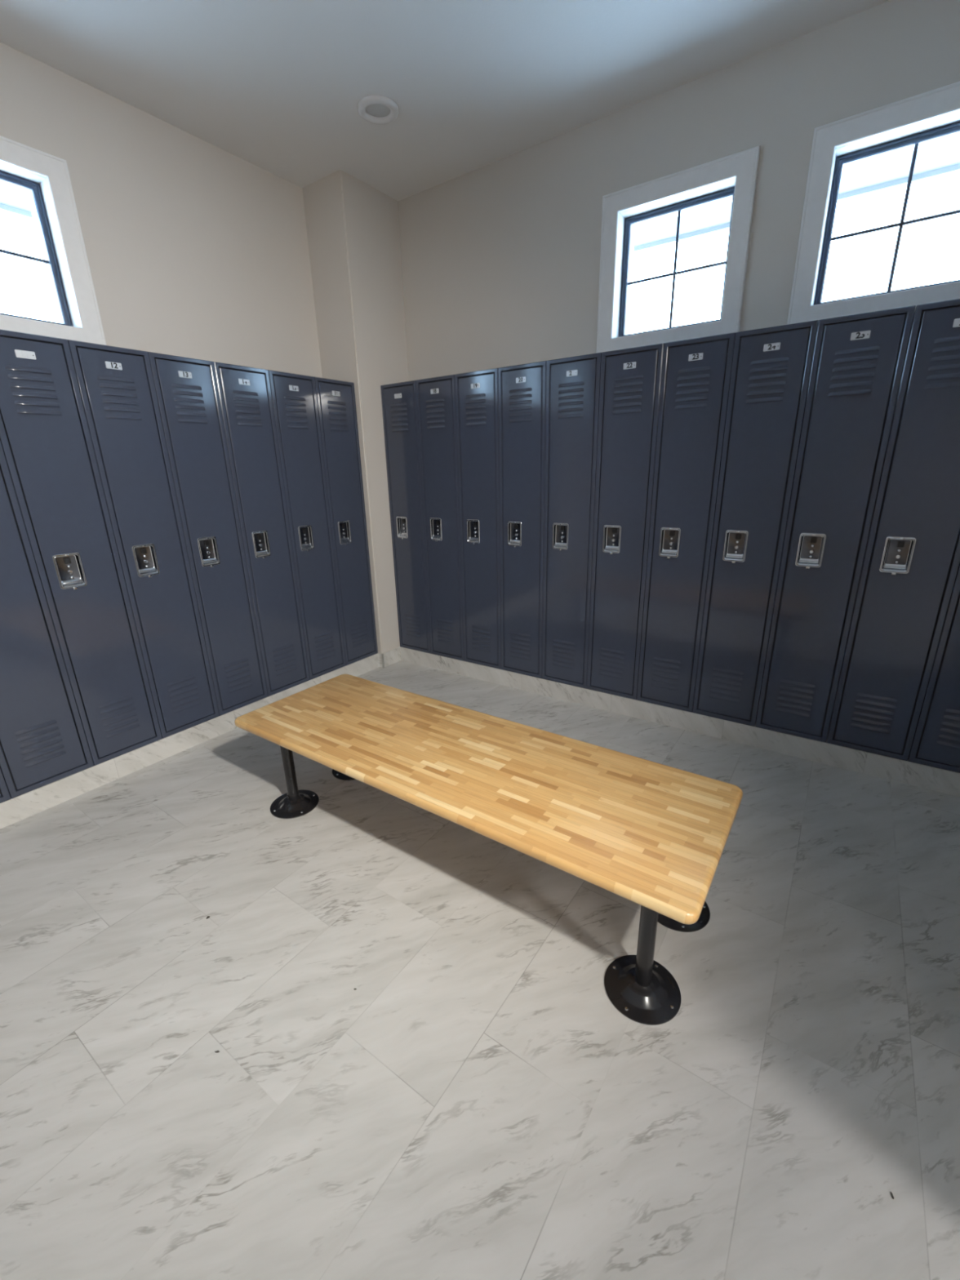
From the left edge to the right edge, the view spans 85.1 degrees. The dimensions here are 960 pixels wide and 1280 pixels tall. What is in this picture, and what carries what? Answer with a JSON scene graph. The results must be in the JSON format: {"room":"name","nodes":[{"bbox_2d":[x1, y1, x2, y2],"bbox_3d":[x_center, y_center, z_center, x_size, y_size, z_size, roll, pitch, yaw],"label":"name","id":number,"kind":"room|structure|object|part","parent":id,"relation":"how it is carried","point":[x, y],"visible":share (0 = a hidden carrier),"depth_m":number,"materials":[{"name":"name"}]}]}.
{"room":"locker room","nodes":[
{"label":"locker room","id":0,"kind":"room"},
{"bbox_2d":[0,42,322,377],"bbox_3d":[-2.703,-0.546,1.489,0.220,3.000,6.500,11,22,33],"label":"wall","id":1,"kind":"structure","parent":0,"point":[194,249],"depth_m":2.62,"materials":[{"name":"paint"}]},
{"bbox_2d":[0,186,33,220],"bbox_3d":[-3.015,-1.739,1.333,0.500,0.062,6.700,11,22,33],"label":"eaves","id":2,"kind":"object","parent":1,"relation":"attached to","point":[14,202],"depth_m":2.58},
{"bbox_2d":[0,135,106,345],"bbox_3d":[-2.057,-1.622,2.133,0.252,0.727,0.708,11,22,33],"label":"window","id":3,"kind":"structure","parent":1,"relation":"in","point":[44,177],"depth_m":2.28,"materials":[{"name":"white paint"}]},
{"bbox_3d":[-2.043,-1.619,2.124,0.027,0.559,0.540,11,22,33],"label":"sash frame","id":4,"kind":"part","parent":3,"relation":"part of","materials":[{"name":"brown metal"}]},
{"bbox_2d":[0,653,379,829],"bbox_3d":[-2.528,0.902,1.699,0.300,0.109,5.812,11,22,33],"label":"baseboard","id":5,"kind":"structure","parent":1,"relation":"attached to","point":[16,809],"depth_m":2.58,"materials":[{"name":"tile"}]},
{"bbox_2d":[0,768,11,803],"bbox_3d":[-2.184,-0.171,1.870,0.275,1.807,0.303,11,22,33],"label":"locker","id":6,"kind":"object","parent":5,"relation":"on","point":[5,796],"visible":1,"depth_m":2.17,"materials":[{"name":"metal"}]},
{"bbox_2d":[0,440,93,798],"bbox_3d":[-2.010,-0.253,2.107,0.275,1.807,0.303,11,22,33],"label":"locker","id":7,"kind":"object","parent":5,"relation":"on","point":[43,741],"visible":1,"depth_m":2.18,"materials":[{"name":"metal"}]},
{"bbox_2d":[0,328,162,765],"bbox_3d":[-1.836,-0.334,2.344,0.275,1.807,0.303,11,22,33],"label":"locker","id":8,"kind":"object","parent":5,"relation":"on","point":[46,440],"visible":1,"depth_m":2.23,"materials":[{"name":"metal"}]},
{"bbox_3d":[-1.748,-1.098,2.012,0.003,0.027,0.062,11,22,33],"label":"number plate","id":9,"kind":"part","parent":8,"relation":"part of","materials":[{"name":"metal"}]},
{"bbox_2d":[52,552,87,589],"bbox_3d":[-1.758,-0.293,2.242,0.020,0.154,0.098,11,22,33],"label":"handle","id":10,"kind":"object","parent":8,"relation":"on","point":[69,570],"depth_m":2.25,"materials":[{"name":"silver metal"}]},
{"bbox_2d":[67,339,219,738],"bbox_3d":[-1.662,-0.416,2.580,0.275,1.807,0.303,11,22,33],"label":"locker","id":11,"kind":"object","parent":5,"relation":"on","point":[116,384],"visible":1,"depth_m":2.46,"materials":[{"name":"metal"}]},
{"bbox_3d":[-1.574,-1.179,2.249,0.003,0.027,0.062,11,22,33],"label":"number plate","id":12,"kind":"part","parent":11,"relation":"part of","materials":[{"name":"metal"}]},
{"bbox_2d":[132,543,159,577],"bbox_3d":[-1.584,-0.374,2.479,0.020,0.154,0.098,11,22,33],"label":"handle","id":13,"kind":"object","parent":11,"relation":"on","point":[145,557],"depth_m":2.48,"materials":[{"name":"silver metal"}]},
{"bbox_2d":[147,351,267,715],"bbox_3d":[-1.488,-0.497,2.817,0.275,1.807,0.303,11,22,33],"label":"locker","id":14,"kind":"object","parent":5,"relation":"on","point":[187,392],"visible":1,"depth_m":2.70,"materials":[{"name":"metal"}]},
{"bbox_3d":[-1.400,-1.261,2.485,0.003,0.027,0.062,11,22,33],"label":"number plate","id":15,"kind":"part","parent":14,"relation":"part of","materials":[{"name":"metal"}]},
{"bbox_2d":[196,536,220,567],"bbox_3d":[-1.410,-0.456,2.716,0.020,0.154,0.098,11,22,33],"label":"handle","id":16,"kind":"object","parent":14,"relation":"on","point":[208,548],"depth_m":2.72,"materials":[{"name":"silver metal"}]},
{"bbox_2d":[213,361,309,696],"bbox_3d":[-1.315,-0.579,3.054,0.275,1.807,0.303,11,22,33],"label":"locker","id":17,"kind":"object","parent":5,"relation":"on","point":[245,394],"visible":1,"depth_m":2.94,"materials":[{"name":"metal"}]},
{"bbox_3d":[-1.226,-1.343,2.722,0.003,0.027,0.062,11,22,33],"label":"number plate","id":18,"kind":"part","parent":17,"relation":"part of","materials":[{"name":"metal"}]},
{"bbox_2d":[251,530,271,558],"bbox_3d":[-1.236,-0.538,2.952,0.020,0.154,0.098,11,22,33],"label":"handle","id":19,"kind":"object","parent":17,"relation":"on","point":[260,540],"depth_m":2.96,"materials":[{"name":"silver metal"}]},
{"bbox_2d":[268,369,346,679],"bbox_3d":[-1.141,-0.660,3.291,0.275,1.807,0.303,11,22,33],"label":"locker","id":20,"kind":"object","parent":5,"relation":"on","point":[294,396],"visible":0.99,"depth_m":3.18,"materials":[{"name":"metal"}]},
{"bbox_3d":[-1.052,-1.424,2.959,0.003,0.027,0.062,11,22,33],"label":"number plate","id":21,"kind":"part","parent":20,"relation":"part of","materials":[{"name":"metal"}]},
{"bbox_2d":[297,524,314,551],"bbox_3d":[-1.062,-0.619,3.189,0.020,0.154,0.098,11,22,33],"label":"handle","id":22,"kind":"object","parent":20,"relation":"on","point":[305,532],"depth_m":3.20,"materials":[{"name":"silver metal"}]},
{"bbox_2d":[314,377,377,665],"bbox_3d":[-0.967,-0.742,3.527,0.275,1.807,0.303,11,22,33],"label":"locker","id":23,"kind":"object","parent":5,"relation":"on","point":[335,399],"visible":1,"depth_m":3.42,"materials":[{"name":"metal"}]},
{"bbox_3d":[-0.879,-1.506,3.195,0.003,0.027,0.062,11,22,33],"label":"number plate","id":24,"kind":"part","parent":23,"relation":"part of","materials":[{"name":"metal"}]},
{"bbox_2d":[337,520,351,545],"bbox_3d":[-0.889,-0.701,3.426,0.020,0.154,0.098,11,22,33],"label":"handle","id":25,"kind":"object","parent":23,"relation":"on","point":[344,527],"depth_m":3.44,"materials":[{"name":"silver metal"}]},
{"bbox_2d":[302,169,408,653],"bbox_3d":[-0.756,-1.361,3.662,0.336,2.890,0.468,11,22,33],"label":"wall column","id":26,"kind":"structure","parent":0,"point":[353,227],"depth_m":3.29,"materials":[{"name":"paint"}]},
{"bbox_2d":[0,0,889,201],"bbox_3d":[0.000,-1.552,-0.702,6.740,0.150,6.720,11,22,33],"label":"ceiling","id":27,"kind":"structure","parent":0,"point":[277,86],"depth_m":2.17,"materials":[{"name":"paint"}]},
{"bbox_2d":[356,94,399,124],"bbox_3d":[-0.478,-2.486,2.460,0.194,0.019,0.194,11,22,33],"label":"recessed light","id":28,"kind":"object","parent":27,"relation":"in","point":[377,109],"visible":1,"depth_m":2.45,"materials":[{"name":"white plastic"}]},
{"bbox_2d":[0,660,959,1279],"bbox_3d":[0.072,1.427,0.272,6.740,0.120,6.720,11,22,33],"label":"floor","id":29,"kind":"structure","parent":0,"point":[480,1105],"depth_m":1.33,"materials":[{"name":"tile"}]},
{"bbox_2d":[378,646,400,667],"bbox_3d":[-0.720,0.065,4.127,0.340,0.110,0.468,11,22,33],"label":"baseboard","id":30,"kind":"structure","parent":29,"relation":"on","point":[390,657],"depth_m":3.92,"materials":[{"name":"tile"}]},
{"bbox_2d":[381,653,384,667],"bbox_3d":[-0.715,0.152,3.857,0.012,0.112,0.012,11,22,33],"label":"trim","id":31,"kind":"structure","parent":30,"relation":"attached to","point":[382,655],"depth_m":3.85,"materials":[{"name":"metal"}]},
{"bbox_2d":[234,674,742,1025],"bbox_3d":[-0.096,0.593,1.947,1.822,0.432,0.604,11,22,33],"label":"bench","id":32,"kind":"object","parent":29,"relation":"on","point":[652,835],"visible":1,"depth_m":1.63,"materials":[{"name":"brown wood"}]},
{"bbox_3d":[-0.819,0.518,2.233,0.108,0.368,0.108,11,22,33],"label":"leg","id":33,"kind":"part","parent":32,"relation":"part of","materials":[{"name":"black metal"}]},
{"bbox_3d":[0.445,0.765,1.387,0.108,0.368,0.108,11,22,33],"label":"leg","id":34,"kind":"part","parent":32,"relation":"part of","materials":[{"name":"black metal"}]},
{"bbox_2d":[398,0,959,381],"bbox_3d":[1.890,-0.926,2.312,6.740,3.000,0.220,11,22,33],"label":"wall","id":35,"kind":"structure","parent":0,"point":[500,259],"depth_m":2.58,"materials":[{"name":"paint"}]},
{"bbox_2d":[595,145,759,353],"bbox_3d":[0.987,-1.862,2.644,0.708,0.727,0.252,11,22,33],"label":"window","id":36,"kind":"structure","parent":35,"relation":"in","point":[732,178],"depth_m":2.55,"materials":[{"name":"white paint"}]},
{"bbox_3d":[0.977,-1.858,2.631,0.540,0.559,0.027,11,22,33],"label":"sash frame","id":37,"kind":"part","parent":36,"relation":"part of","materials":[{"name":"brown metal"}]},
{"bbox_2d":[400,646,959,796],"bbox_3d":[1.918,0.542,2.474,5.964,0.109,0.280,11,22,33],"label":"baseboard","id":38,"kind":"structure","parent":35,"relation":"attached to","point":[938,780],"depth_m":2.75,"materials":[{"name":"tile"}]},
{"bbox_2d":[380,380,431,653],"bbox_3d":[-0.431,-0.818,3.721,0.303,1.807,0.275,11,22,33],"label":"locker","id":39,"kind":"object","parent":38,"relation":"on","point":[399,401],"visible":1,"depth_m":3.58,"materials":[{"name":"metal"}]},
{"bbox_3d":[-0.528,-1.569,3.363,0.062,0.027,0.003,11,22,33],"label":"number plate","id":40,"kind":"part","parent":39,"relation":"part of","materials":[{"name":"metal"}]},
{"bbox_2d":[395,516,408,538],"bbox_3d":[-0.540,-0.783,3.651,0.098,0.154,0.020,11,22,33],"label":"handle","id":41,"kind":"object","parent":39,"relation":"on","point":[402,522],"depth_m":3.66,"materials":[{"name":"silver metal"}]},
{"bbox_2d":[415,374,464,661],"bbox_3d":[-0.181,-0.770,3.554,0.303,1.807,0.275,11,22,33],"label":"locker","id":42,"kind":"object","parent":38,"relation":"on","point":[435,396],"visible":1,"depth_m":3.42,"materials":[{"name":"metal"}]},
{"bbox_3d":[-0.278,-1.520,3.196,0.062,0.027,0.003,11,22,33],"label":"number plate","id":43,"kind":"part","parent":42,"relation":"part of","materials":[{"name":"metal"}]},
{"bbox_2d":[429,517,442,541],"bbox_3d":[-0.290,-0.734,3.484,0.098,0.154,0.020,11,22,33],"label":"handle","id":44,"kind":"object","parent":42,"relation":"on","point":[435,523],"depth_m":3.49,"materials":[{"name":"silver metal"}]},
{"bbox_2d":[454,368,501,669],"bbox_3d":[0.070,-0.721,3.387,0.303,1.807,0.275,11,22,33],"label":"locker","id":45,"kind":"object","parent":38,"relation":"on","point":[477,406],"visible":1,"depth_m":3.25,"materials":[{"name":"metal"}]},
{"bbox_2d":[466,519,479,544],"bbox_3d":[-0.039,-0.686,3.317,0.098,0.154,0.020,11,22,33],"label":"handle","id":46,"kind":"object","parent":45,"relation":"on","point":[473,525],"depth_m":3.32,"materials":[{"name":"silver metal"}]},
{"bbox_3d":[-0.028,-1.472,3.029,0.062,0.027,0.003,11,22,33],"label":"number plate","id":47,"kind":"part","parent":45,"relation":"part of","materials":[{"name":"metal"}]},
{"bbox_2d":[497,360,546,678],"bbox_3d":[0.320,-0.673,3.220,0.303,1.807,0.275,11,22,33],"label":"locker","id":48,"kind":"object","parent":38,"relation":"on","point":[522,388],"visible":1,"depth_m":3.08,"materials":[{"name":"metal"}]},
{"bbox_2d":[507,520,521,546],"bbox_3d":[0.211,-0.637,3.150,0.098,0.154,0.020,11,22,33],"label":"handle","id":49,"kind":"object","parent":48,"relation":"on","point":[514,527],"depth_m":3.16,"materials":[{"name":"silver metal"}]},
{"bbox_3d":[0.223,-1.423,2.862,0.062,0.027,0.003,11,22,33],"label":"number plate","id":50,"kind":"part","parent":48,"relation":"part of","materials":[{"name":"metal"}]},
{"bbox_2d":[542,352,601,688],"bbox_3d":[0.570,-0.624,3.053,0.303,1.807,0.275,11,22,33],"label":"locker","id":51,"kind":"object","parent":38,"relation":"on","point":[572,383],"visible":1,"depth_m":2.91,"materials":[{"name":"metal"}]},
{"bbox_2d":[552,523,568,550],"bbox_3d":[0.461,-0.588,2.983,0.098,0.154,0.020,11,22,33],"label":"handle","id":52,"kind":"object","parent":51,"relation":"on","point":[560,531],"depth_m":2.99,"materials":[{"name":"silver metal"}]},
{"bbox_3d":[0.473,-1.375,2.695,0.062,0.027,0.003,11,22,33],"label":"number plate","id":53,"kind":"part","parent":51,"relation":"part of","materials":[{"name":"metal"}]},
{"bbox_2d":[586,342,663,699],"bbox_3d":[0.820,-0.575,2.886,0.303,1.807,0.275,11,22,33],"label":"locker","id":54,"kind":"object","parent":38,"relation":"on","point":[630,379],"visible":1,"depth_m":2.74,"materials":[{"name":"metal"}]},
{"bbox_2d":[602,524,621,554],"bbox_3d":[0.711,-0.540,2.816,0.098,0.154,0.020,11,22,33],"label":"handle","id":55,"kind":"object","parent":54,"relation":"on","point":[611,534],"depth_m":2.82,"materials":[{"name":"silver metal"}]},
{"bbox_3d":[0.723,-1.326,2.528,0.062,0.027,0.003,11,22,33],"label":"number plate","id":56,"kind":"part","parent":54,"relation":"part of","materials":[{"name":"metal"}]},
{"bbox_2d":[636,332,735,712],"bbox_3d":[1.071,-0.527,2.719,0.303,1.807,0.275,11,22,33],"label":"locker","id":57,"kind":"object","parent":38,"relation":"on","point":[695,375],"visible":1,"depth_m":2.57,"materials":[{"name":"metal"}]},
{"bbox_2d":[658,527,680,558],"bbox_3d":[0.962,-0.491,2.648,0.098,0.154,0.020,11,22,33],"label":"handle","id":58,"kind":"object","parent":57,"relation":"on","point":[669,538],"depth_m":2.65,"materials":[{"name":"silver metal"}]},
{"bbox_3d":[0.974,-1.278,2.361,0.062,0.027,0.003,11,22,33],"label":"number plate","id":59,"kind":"part","parent":57,"relation":"part of","materials":[{"name":"metal"}]},
{"bbox_2d":[692,320,818,726],"bbox_3d":[1.321,-0.478,2.552,0.303,1.807,0.275,11,22,33],"label":"locker","id":60,"kind":"object","parent":38,"relation":"on","point":[771,366],"visible":0.99,"depth_m":2.40,"materials":[{"name":"metal"}]},
{"bbox_2d":[722,529,748,563],"bbox_3d":[1.212,-0.443,2.482,0.098,0.154,0.020,11,22,33],"label":"handle","id":61,"kind":"object","parent":60,"relation":"on","point":[735,542],"depth_m":2.49,"materials":[{"name":"silver metal"}]},
{"bbox_3d":[1.224,-1.229,2.194,0.062,0.027,0.003,11,22,33],"label":"number plate","id":62,"kind":"part","parent":60,"relation":"part of","materials":[{"name":"metal"}]},
{"bbox_2d":[755,305,915,742],"bbox_3d":[1.571,-0.430,2.385,0.303,1.807,0.275,11,22,33],"label":"locker","id":63,"kind":"object","parent":38,"relation":"on","point":[858,361],"visible":1,"depth_m":2.23,"materials":[{"name":"metal"}]},
{"bbox_2d":[795,533,826,568],"bbox_3d":[1.462,-0.394,2.314,0.098,0.154,0.020,11,22,33],"label":"handle","id":64,"kind":"object","parent":63,"relation":"on","point":[810,548],"depth_m":2.32,"materials":[{"name":"silver metal"}]},
{"bbox_3d":[1.474,-1.180,2.027,0.062,0.027,0.003,11,22,33],"label":"number plate","id":65,"kind":"part","parent":63,"relation":"part of","materials":[{"name":"metal"}]},
{"bbox_2d":[826,298,959,760],"bbox_3d":[1.821,-0.381,2.218,0.303,1.807,0.275,11,22,33],"label":"locker","id":66,"kind":"object","parent":38,"relation":"on","point":[911,563],"visible":1,"depth_m":2.12,"materials":[{"name":"metal"}]},
{"bbox_2d":[879,536,915,574],"bbox_3d":[1.712,-0.345,2.147,0.098,0.154,0.020,11,22,33],"label":"handle","id":67,"kind":"object","parent":66,"relation":"on","point":[897,554],"depth_m":2.15,"materials":[{"name":"silver metal"}]},
{"bbox_3d":[1.724,-1.132,1.859,0.062,0.027,0.003,11,22,33],"label":"number plate","id":68,"kind":"part","parent":66,"relation":"part of","materials":[{"name":"metal"}]},
{"bbox_2d":[907,564,959,773],"bbox_3d":[2.072,-0.333,2.051,0.303,1.807,0.275,11,22,33],"label":"locker","id":69,"kind":"object","parent":38,"relation":"on","point":[936,740],"visible":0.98,"depth_m":2.19,"materials":[{"name":"metal"}]},
{"bbox_3d":[2.000,-0.300,1.952,0.252,1.756,0.022,11,22,33],"label":"door","id":70,"kind":"part","parent":69,"relation":"part of","materials":[{"name":"metal"}]},
{"bbox_2d":[633,138,959,253],"bbox_3d":[2.019,-2.142,2.261,7.020,0.062,0.500,11,22,33],"label":"eaves","id":71,"kind":"object","parent":35,"relation":"attached to","point":[943,159],"visible":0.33,"depth_m":2.55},
{"bbox_2d":[786,81,959,324],"bbox_3d":[1.732,-1.718,2.146,0.708,0.727,0.252,11,22,33],"label":"window","id":72,"kind":"structure","parent":35,"relation":"in","point":[930,118],"depth_m":2.13,"materials":[{"name":"white paint"}]},
{"bbox_3d":[1.722,-1.713,2.133,0.540,0.559,0.027,11,22,33],"label":"sash frame","id":73,"kind":"part","parent":72,"relation":"part of","materials":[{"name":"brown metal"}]}
]}

